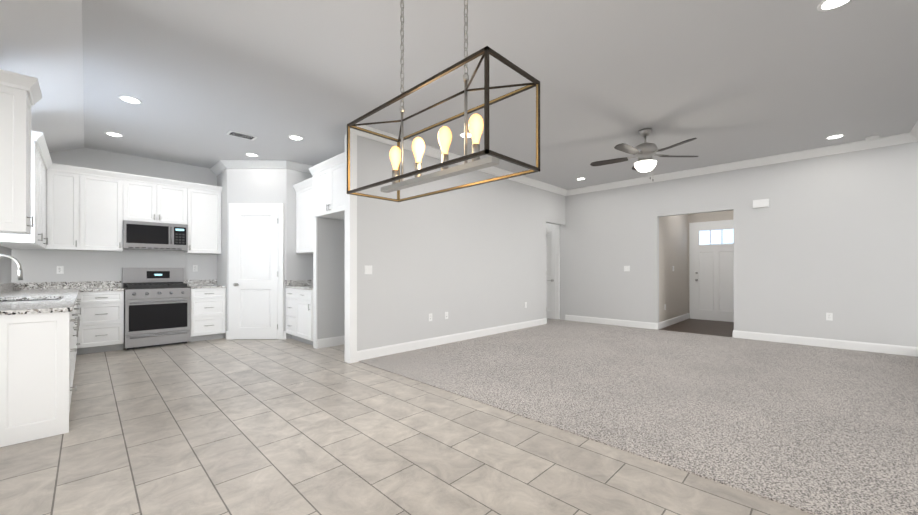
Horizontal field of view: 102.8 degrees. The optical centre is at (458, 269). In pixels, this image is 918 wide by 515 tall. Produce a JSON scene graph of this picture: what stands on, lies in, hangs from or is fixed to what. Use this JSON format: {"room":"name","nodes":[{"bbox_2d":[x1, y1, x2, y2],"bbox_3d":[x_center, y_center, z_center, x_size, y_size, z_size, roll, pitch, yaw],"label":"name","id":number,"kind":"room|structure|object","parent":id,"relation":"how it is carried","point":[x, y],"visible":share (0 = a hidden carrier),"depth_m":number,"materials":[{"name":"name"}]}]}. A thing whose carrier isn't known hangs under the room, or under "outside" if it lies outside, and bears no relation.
{"room":"open-plan dining area","nodes":[
{"label":"open-plan dining area","id":0,"kind":"room"},
{"bbox_2d":[0,246,11,283],"bbox_3d":[-3.028,-0.185,1.895,9.170,2.750,0.145,0,0,45],"label":"wall","id":1,"kind":"structure","parent":0,"point":[5,270],"depth_m":4.69,"materials":[{"name":"grey paint"}]},
{"bbox_2d":[0,283,15,290],"bbox_3d":[-4.720,0.231,3.642,4.062,0.100,0.020,0,0,45],"label":"backsplash","id":2,"kind":"structure","parent":1,"relation":"attached to","point":[8,286],"depth_m":4.72,"materials":[{"name":"grey stone"}]},
{"bbox_2d":[0,69,41,234],"bbox_3d":[-3.561,-0.879,2.811,0.427,1.185,0.457,0,0,45],"label":"upper cabinet","id":3,"kind":"object","parent":1,"relation":"attached to","point":[20,95],"visible":1,"depth_m":2.79,"materials":[{"name":"white wood"}]},
{"bbox_2d":[0,130,43,245],"bbox_3d":[-4.979,-0.876,4.119,0.867,1.185,0.332,0,0,45],"label":"upper cabinet","id":4,"kind":"object","parent":1,"relation":"attached to","point":[36,238],"depth_m":4.10,"materials":[{"name":"white wood"}]},
{"bbox_2d":[4,146,55,249],"bbox_3d":[-5.490,-0.874,4.664,0.857,1.185,0.392,0,0,45],"label":"upper cabinet","id":5,"kind":"object","parent":1,"relation":"attached to","point":[49,167],"depth_m":5.07,"materials":[{"name":"white wood"}]},
{"bbox_2d":[11,147,216,286],"bbox_3d":[-4.898,-0.321,6.446,0.120,3.050,4.010,0,0,45],"label":"wall","id":6,"kind":"structure","parent":0,"point":[42,265],"depth_m":5.78,"materials":[{"name":"grey paint"}]},
{"bbox_2d":[57,266,63,273],"bbox_3d":[-5.854,0.011,5.380,0.008,0.115,0.070,0,0,45],"label":"outlet","id":7,"kind":"object","parent":6,"relation":"attached to","point":[60,269],"visible":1,"depth_m":5.38,"materials":[{"name":"white plastic"}]},
{"bbox_2d":[52,164,87,249],"bbox_3d":[-5.671,-0.873,5.285,0.406,1.185,0.397,0,0,45],"label":"upper cabinet","id":8,"kind":"object","parent":6,"relation":"attached to","point":[75,208],"depth_m":5.22,"materials":[{"name":"white wood"}]},
{"bbox_2d":[88,168,127,251],"bbox_3d":[-5.432,-0.872,5.570,0.348,1.185,0.575,0,0,45],"label":"upper cabinet","id":9,"kind":"object","parent":6,"relation":"attached to","point":[107,190],"depth_m":5.49,"materials":[{"name":"white wood"}]},
{"bbox_2d":[16,279,215,290],"bbox_3d":[-5.313,0.238,5.920,0.020,0.100,2.395,0,0,45],"label":"backsplash","id":10,"kind":"structure","parent":6,"relation":"attached to","point":[190,283],"depth_m":5.53,"materials":[{"name":"grey stone"}]},
{"bbox_2d":[128,174,187,224],"bbox_3d":[-4.988,-1.105,6.022,0.348,0.715,0.805,0,0,45],"label":"upper cabinet","id":11,"kind":"object","parent":6,"relation":"attached to","point":[158,200],"depth_m":5.90,"materials":[{"name":"white wood"}]},
{"bbox_2d":[123,220,187,250],"bbox_3d":[-4.952,-0.531,5.984,0.446,0.427,0.799,0,0,45],"label":"microwave","id":12,"kind":"object","parent":11,"relation":"attached to","point":[139,235],"visible":0.94,"depth_m":5.85,"materials":[{"name":"silver metal"}]},
{"bbox_2d":[193,265,197,270],"bbox_3d":[-4.708,-0.016,6.546,0.008,0.115,0.070,0,0,45],"label":"outlet","id":13,"kind":"object","parent":6,"relation":"attached to","point":[195,267],"visible":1,"depth_m":6.54,"materials":[{"name":"white plastic"}]},
{"bbox_2d":[184,182,222,253],"bbox_3d":[-4.551,-0.869,6.464,0.348,1.185,0.555,0,0,45],"label":"upper cabinet","id":14,"kind":"object","parent":6,"relation":"attached to","point":[204,202],"depth_m":6.36,"materials":[{"name":"white wood"}]},
{"bbox_2d":[217,168,312,338],"bbox_3d":[-3.504,-0.320,6.772,1.410,3.050,1.350,0,0,45],"label":"wall","id":15,"kind":"structure","parent":0,"point":[257,185],"depth_m":6.31,"materials":[{"name":"grey paint"}]},
{"bbox_2d":[233,208,277,338],"bbox_3d":[-3.484,0.074,6.274,0.566,2.242,0.580,0,0,45],"label":"door","id":16,"kind":"structure","parent":15,"relation":"attached to","point":[255,273],"depth_m":6.27,"materials":[{"name":"white wood"}]},
{"bbox_2d":[226,203,285,339],"bbox_3d":[-3.479,0.036,6.290,1.018,2.335,0.028,0,0,0],"label":"door frame","id":17,"kind":"structure","parent":15,"relation":"attached to","point":[281,331],"depth_m":6.28,"materials":[{"name":"white wood"}]},
{"bbox_2d":[313,217,344,348],"bbox_3d":[-1.979,0.208,5.789,0.102,1.988,0.610,0,0,45],"label":"wall","id":18,"kind":"structure","parent":0,"point":[328,277],"depth_m":5.68,"materials":[{"name":"grey paint"}]},
{"bbox_2d":[0,338,812,514],"bbox_3d":[-1.673,1.224,3.268,9.170,0.060,4.010,0,0,45],"label":"floor","id":19,"kind":"structure","parent":0,"point":[224,426],"depth_m":2.37,"materials":[{"name":"beige tile"}]},
{"bbox_2d":[0,307,75,446],"bbox_3d":[-3.269,0.750,2.645,0.556,0.884,0.637,0,0,45],"label":"base cabinet","id":20,"kind":"object","parent":19,"relation":"on","point":[49,331],"depth_m":2.57,"materials":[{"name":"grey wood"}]},
{"bbox_2d":[0,287,79,314],"bbox_3d":[-4.498,0.297,3.867,4.062,0.030,0.653,0,0,45],"label":"countertop","id":21,"kind":"structure","parent":20,"relation":"on","point":[44,301],"depth_m":3.17,"materials":[{"name":"grey stone"}]},
{"bbox_2d":[0,254,22,279],"bbox_3d":[-4.199,0.071,3.363,0.092,0.416,0.259,0,0,45],"label":"faucet","id":22,"kind":"object","parent":21,"relation":"on","point":[20,273],"visible":1,"depth_m":3.44,"materials":[{"name":"silver metal"}]},
{"bbox_2d":[0,295,63,302],"bbox_3d":[-4.096,0.397,3.495,0.740,0.196,0.431,0,0,45],"label":"sink","id":23,"kind":"object","parent":21,"relation":"in","point":[57,296],"depth_m":3.64,"materials":[{"name":"silver metal"}]},
{"bbox_2d":[72,367,75,390],"bbox_3d":[-3.638,0.752,3.009,0.594,0.884,0.637,0,0,45],"label":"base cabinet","id":24,"kind":"object","parent":19,"relation":"on","point":[73,368],"depth_m":3.35,"materials":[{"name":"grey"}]},
{"bbox_2d":[76,295,79,354],"bbox_3d":[-5.026,0.756,4.375,0.565,0.884,0.637,0,0,45],"label":"base cabinet","id":25,"kind":"object","parent":19,"relation":"on","point":[77,296],"depth_m":4.73,"materials":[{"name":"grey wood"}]},
{"bbox_2d":[80,291,123,354],"bbox_3d":[-5.318,0.759,5.429,0.699,0.884,0.495,0,0,45],"label":"base cabinet","id":26,"kind":"object","parent":19,"relation":"on","point":[101,312],"depth_m":5.24,"materials":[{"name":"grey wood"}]},
{"bbox_2d":[80,287,123,290],"bbox_3d":[-5.322,0.302,5.459,0.653,0.030,0.460,0,0,45],"label":"countertop","id":27,"kind":"structure","parent":26,"relation":"on","point":[81,288],"depth_m":5.39,"materials":[{"name":"grey stone"}]},
{"bbox_2d":[122,268,189,349],"bbox_3d":[-4.845,0.590,5.875,0.729,1.225,0.785,0,0,45],"label":"gas range","id":28,"kind":"object","parent":19,"relation":"on","point":[156,306],"visible":0.98,"depth_m":5.71,"materials":[{"name":"silver metal"}]},
{"bbox_2d":[189,287,225,341],"bbox_3d":[-4.428,0.762,6.379,0.637,0.884,0.497,0,0,45],"label":"base cabinet","id":29,"kind":"object","parent":19,"relation":"on","point":[207,304],"depth_m":6.15,"materials":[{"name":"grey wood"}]},
{"bbox_2d":[208,283,219,286],"bbox_3d":[-4.422,0.305,6.374,0.653,0.030,0.497,0,0,45],"label":"countertop","id":30,"kind":"structure","parent":29,"relation":"on","point":[209,284],"depth_m":6.50,"materials":[{"name":"grey stone"}]},
{"bbox_2d":[285,280,312,344],"bbox_3d":[-2.402,0.696,6.157,1.014,1.014,0.672,0,0,45],"label":"base cabinet","id":31,"kind":"object","parent":19,"relation":"on","point":[299,310],"visible":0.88,"depth_m":5.95,"materials":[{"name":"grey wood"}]},
{"bbox_2d":[344,127,565,362],"bbox_3d":[0.520,-0.320,6.694,0.136,3.050,5.576,0,0,45],"label":"wall","id":32,"kind":"structure","parent":0,"point":[471,258],"depth_m":5.74,"materials":[{"name":"grey paint"}]},
{"bbox_2d":[364,265,371,273],"bbox_3d":[-1.200,0.009,4.862,0.010,0.115,0.116,0,0,45],"label":"light switch","id":33,"kind":"object","parent":32,"relation":"attached to","point":[367,269],"visible":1,"depth_m":4.85,"materials":[{"name":"white plastic"}]},
{"bbox_2d":[210,121,917,195],"bbox_3d":[0.291,-1.792,5.273,8.930,0.115,7.930,0,0,45],"label":"crown molding","id":34,"kind":"structure","parent":32,"relation":"attached to","point":[219,167],"depth_m":6.23,"materials":[{"name":"white wood"}]},
{"bbox_2d":[0,0,917,189],"bbox_3d":[0.887,-1.753,5.878,9.170,0.430,11.310,0,0,45],"label":"ceiling","id":35,"kind":"structure","parent":0,"point":[725,81],"depth_m":3.49,"materials":[{"name":"paint"}]},
{"bbox_2d":[104,132,123,136],"bbox_3d":[-4.735,-1.848,5.034,0.200,0.004,0.200,0,0,45],"label":"recessed light","id":36,"kind":"object","parent":35,"relation":"in","point":[114,134],"visible":1,"depth_m":5.03,"materials":[{"name":"white"}]},
{"bbox_2d":[118,95,141,103],"bbox_3d":[-3.595,-1.851,4.011,0.200,0.004,0.200,0,0,45],"label":"recessed light","id":37,"kind":"object","parent":35,"relation":"in","point":[129,99],"visible":1,"depth_m":4.00,"materials":[{"name":"white"}]},
{"bbox_2d":[226,130,256,139],"bbox_3d":[-3.002,-1.846,5.069,0.190,0.008,0.340,0,0,45],"label":"ceiling vent","id":38,"kind":"object","parent":35,"relation":"in","point":[240,135],"visible":1,"depth_m":5.05,"materials":[{"name":"grey metal"}]},
{"bbox_2d":[245,153,258,156],"bbox_3d":[-3.349,-1.846,5.929,0.200,0.004,0.200,0,0,45],"label":"recessed light","id":39,"kind":"object","parent":35,"relation":"in","point":[251,154],"visible":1,"depth_m":5.90,"materials":[{"name":"white plastic"}]},
{"bbox_2d":[288,135,303,139],"bbox_3d":[-2.296,-1.848,5.160,0.200,0.004,0.200,0,0,45],"label":"recessed light","id":40,"kind":"object","parent":35,"relation":"in","point":[294,137],"visible":1,"depth_m":5.14,"materials":[{"name":"white"}]},
{"bbox_2d":[347,0,539,201],"bbox_3d":[-0.125,-1.121,1.647,0.927,1.478,0.322,0,0,45],"label":"cage pendant light","id":41,"kind":"object","parent":35,"relation":"hanging from","point":[476,124],"visible":1,"depth_m":1.52,"materials":[{"name":"brown metal"}]},
{"bbox_2d":[459,132,470,137],"bbox_3d":[0.102,-1.848,5.059,0.200,0.004,0.200,0,0,45],"label":"recessed light","id":42,"kind":"object","parent":35,"relation":"in","point":[462,135],"visible":0.5,"depth_m":5.07,"materials":[{"name":"white"}]},
{"bbox_2d":[590,128,697,178],"bbox_3d":[2.431,-1.498,4.872,1.348,0.704,1.339,0,0,45],"label":"ceiling fan","id":43,"kind":"object","parent":35,"relation":"hanging from","point":[644,152],"visible":1,"depth_m":4.80,"materials":[{"name":"silver metal"}]},
{"bbox_2d":[817,0,851,11],"bbox_3d":[2.618,-1.856,2.541,0.200,0.004,0.200,0,0,45],"label":"recessed light","id":44,"kind":"object","parent":35,"relation":"in","point":[825,5],"visible":1,"depth_m":2.57,"materials":[{"name":"white"}]},
{"bbox_2d":[825,134,844,139],"bbox_3d":[5.256,-1.848,5.122,0.200,0.004,0.200,0,0,45],"label":"recessed light","id":45,"kind":"object","parent":35,"relation":"in","point":[836,136],"visible":1,"depth_m":5.11,"materials":[{"name":"white plastic"}]},
{"bbox_2d":[865,135,879,140],"bbox_3d":[5.787,-1.832,5.133,0.136,0.036,0.136,0,0,45],"label":"ceiling vent","id":46,"kind":"object","parent":35,"relation":"attached to","point":[869,138],"visible":1,"depth_m":5.10,"materials":[{"name":"white plastic"}]},
{"bbox_2d":[359,318,917,514],"bbox_3d":[1.570,1.221,5.829,8.140,0.062,5.570,0,0,45],"label":"floor carpet","id":47,"kind":"object","parent":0,"point":[815,430],"visible":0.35,"depth_m":3.33,"materials":[{"name":"grey carpet"}]},
{"bbox_2d":[659,214,688,321],"bbox_3d":[4.814,-0.316,8.246,0.120,3.050,2.420,0,0,45],"label":"wall","id":48,"kind":"structure","parent":0,"point":[674,252],"depth_m":8.07,"materials":[{"name":"beige paint"}]},
{"bbox_2d":[658,318,733,336],"bbox_3d":[5.249,1.226,7.728,1.460,0.062,2.542,0,0,45],"label":"floor","id":49,"kind":"structure","parent":0,"point":[712,327],"depth_m":7.55,"materials":[{"name":"tile"}]},
{"bbox_2d":[689,210,732,317],"bbox_3d":[6.105,-0.315,8.589,1.200,3.050,0.120,0,0,45],"label":"wall","id":50,"kind":"structure","parent":0,"point":[721,215],"depth_m":8.67,"materials":[{"name":"beige paint"}]},
{"bbox_2d":[689,220,732,318],"bbox_3d":[6.020,0.040,8.572,1.090,2.340,0.020,0,0,45],"label":"door frame","id":51,"kind":"structure","parent":50,"relation":"attached to","point":[691,287],"depth_m":8.90,"materials":[{"name":"white wood"}]},
{"bbox_2d":[693,223,733,321],"bbox_3d":[5.990,0.081,8.542,0.910,2.242,0.104,0,0,45],"label":"front door","id":52,"kind":"structure","parent":50,"relation":"attached to","point":[713,257],"depth_m":8.58,"materials":[{"name":"white wood"}]},
{"bbox_2d":[560,142,917,346],"bbox_3d":[3.481,-0.317,7.776,8.140,3.050,0.120,0,0,45],"label":"wall","id":53,"kind":"structure","parent":0,"point":[818,239],"depth_m":5.90,"materials":[{"name":"grey paint"}]},
{"bbox_2d":[624,266,629,270],"bbox_3d":[3.506,-0.012,7.658,0.116,0.115,0.010,0,0,45],"label":"light switch","id":54,"kind":"object","parent":53,"relation":"attached to","point":[626,268],"visible":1,"depth_m":7.66,"materials":[{"name":"white plastic"}]},
{"bbox_2d":[753,199,768,207],"bbox_3d":[5.043,-1.097,6.122,0.210,0.130,0.046,0,0,45],"label":"door chime","id":55,"kind":"object","parent":53,"relation":"attached to","point":[760,203],"visible":0.96,"depth_m":6.11,"materials":[{"name":"white plastic"}]},
{"bbox_2d":[826,313,832,320],"bbox_3d":[5.627,0.721,5.570,0.070,0.115,0.008,0,0,45],"label":"outlet","id":56,"kind":"object","parent":53,"relation":"attached to","point":[829,316],"visible":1,"depth_m":5.57,"materials":[{"name":"white plastic"}]},
{"bbox_3d":[-2.222,-0.321,6.542,3.560,3.050,0.120,0,0,45],"label":"wall","id":57,"kind":"structure","parent":0,"visible":0},
{"bbox_2d":[293,180,312,253],"bbox_3d":[-2.334,-0.869,6.239,1.003,1.186,0.466,0,0,45],"label":"upper cabinet","id":58,"kind":"object","parent":57,"relation":"attached to","point":[304,191],"depth_m":6.19,"materials":[{"name":"white wood"}]},
{"bbox_2d":[313,152,344,219],"bbox_3d":[-1.621,-1.162,5.433,1.139,0.745,0.617,0,0,45],"label":"upper cabinet","id":59,"kind":"object","parent":57,"relation":"attached to","point":[320,193],"depth_m":5.22,"materials":[{"name":"white wood"}]},
{"bbox_3d":[3.264,-0.335,1.838,0.120,3.050,8.890,0,0,45],"label":"wall","id":60,"kind":"structure","parent":0,"visible":0},
{"bbox_2d":[317,336,344,348],"bbox_3d":[-1.939,1.132,5.747,0.015,0.140,0.570,0,0,45],"label":"baseboard","id":61,"kind":"structure","parent":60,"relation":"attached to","point":[339,340],"depth_m":5.68,"materials":[{"name":"white wood"}]},
{"bbox_2d":[357,318,546,361],"bbox_3d":[0.299,1.134,6.379,0.015,0.140,4.620,0,0,45],"label":"baseboard","id":62,"kind":"structure","parent":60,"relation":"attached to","point":[451,338],"depth_m":5.75,"materials":[{"name":"white wood"}]},
{"bbox_2d":[565,315,656,329],"bbox_3d":[3.202,1.138,7.951,1.950,0.140,0.015,0,0,45],"label":"baseboard","id":63,"kind":"structure","parent":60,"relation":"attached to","point":[648,325],"depth_m":7.84,"materials":[{"name":"white wood"}]},
{"bbox_2d":[657,313,688,329],"bbox_3d":[4.773,1.139,8.104,0.015,0.140,2.435,0,0,45],"label":"baseboard","id":64,"kind":"structure","parent":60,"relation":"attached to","point":[663,324],"depth_m":7.95,"materials":[{"name":"white wood"}]},
{"bbox_2d":[733,330,916,356],"bbox_3d":[5.511,1.132,5.679,2.010,0.140,0.015,0,0,45],"label":"baseboard","id":65,"kind":"structure","parent":60,"relation":"attached to","point":[821,342],"depth_m":5.55,"materials":[{"name":"white wood"}]},
{"bbox_3d":[1.136,-0.312,9.306,2.650,3.050,0.990,0,0,45],"label":"wall","id":66,"kind":"structure","parent":0,"visible":0},
{"bbox_2d":[547,226,555,318],"bbox_3d":[1.992,0.083,9.071,0.862,2.242,0.109,0,0,45],"label":"door","id":67,"kind":"structure","parent":66,"relation":"attached to","point":[551,272],"depth_m":8.86,"materials":[{"name":"white wood"}]},
{"bbox_2d":[546,223,559,318],"bbox_3d":[2.017,0.044,9.096,1.030,2.335,0.049,0,0,45],"label":"door frame","id":68,"kind":"structure","parent":66,"relation":"attached to","point":[557,271],"depth_m":8.76,"materials":[{"name":"white wood"}]}
]}

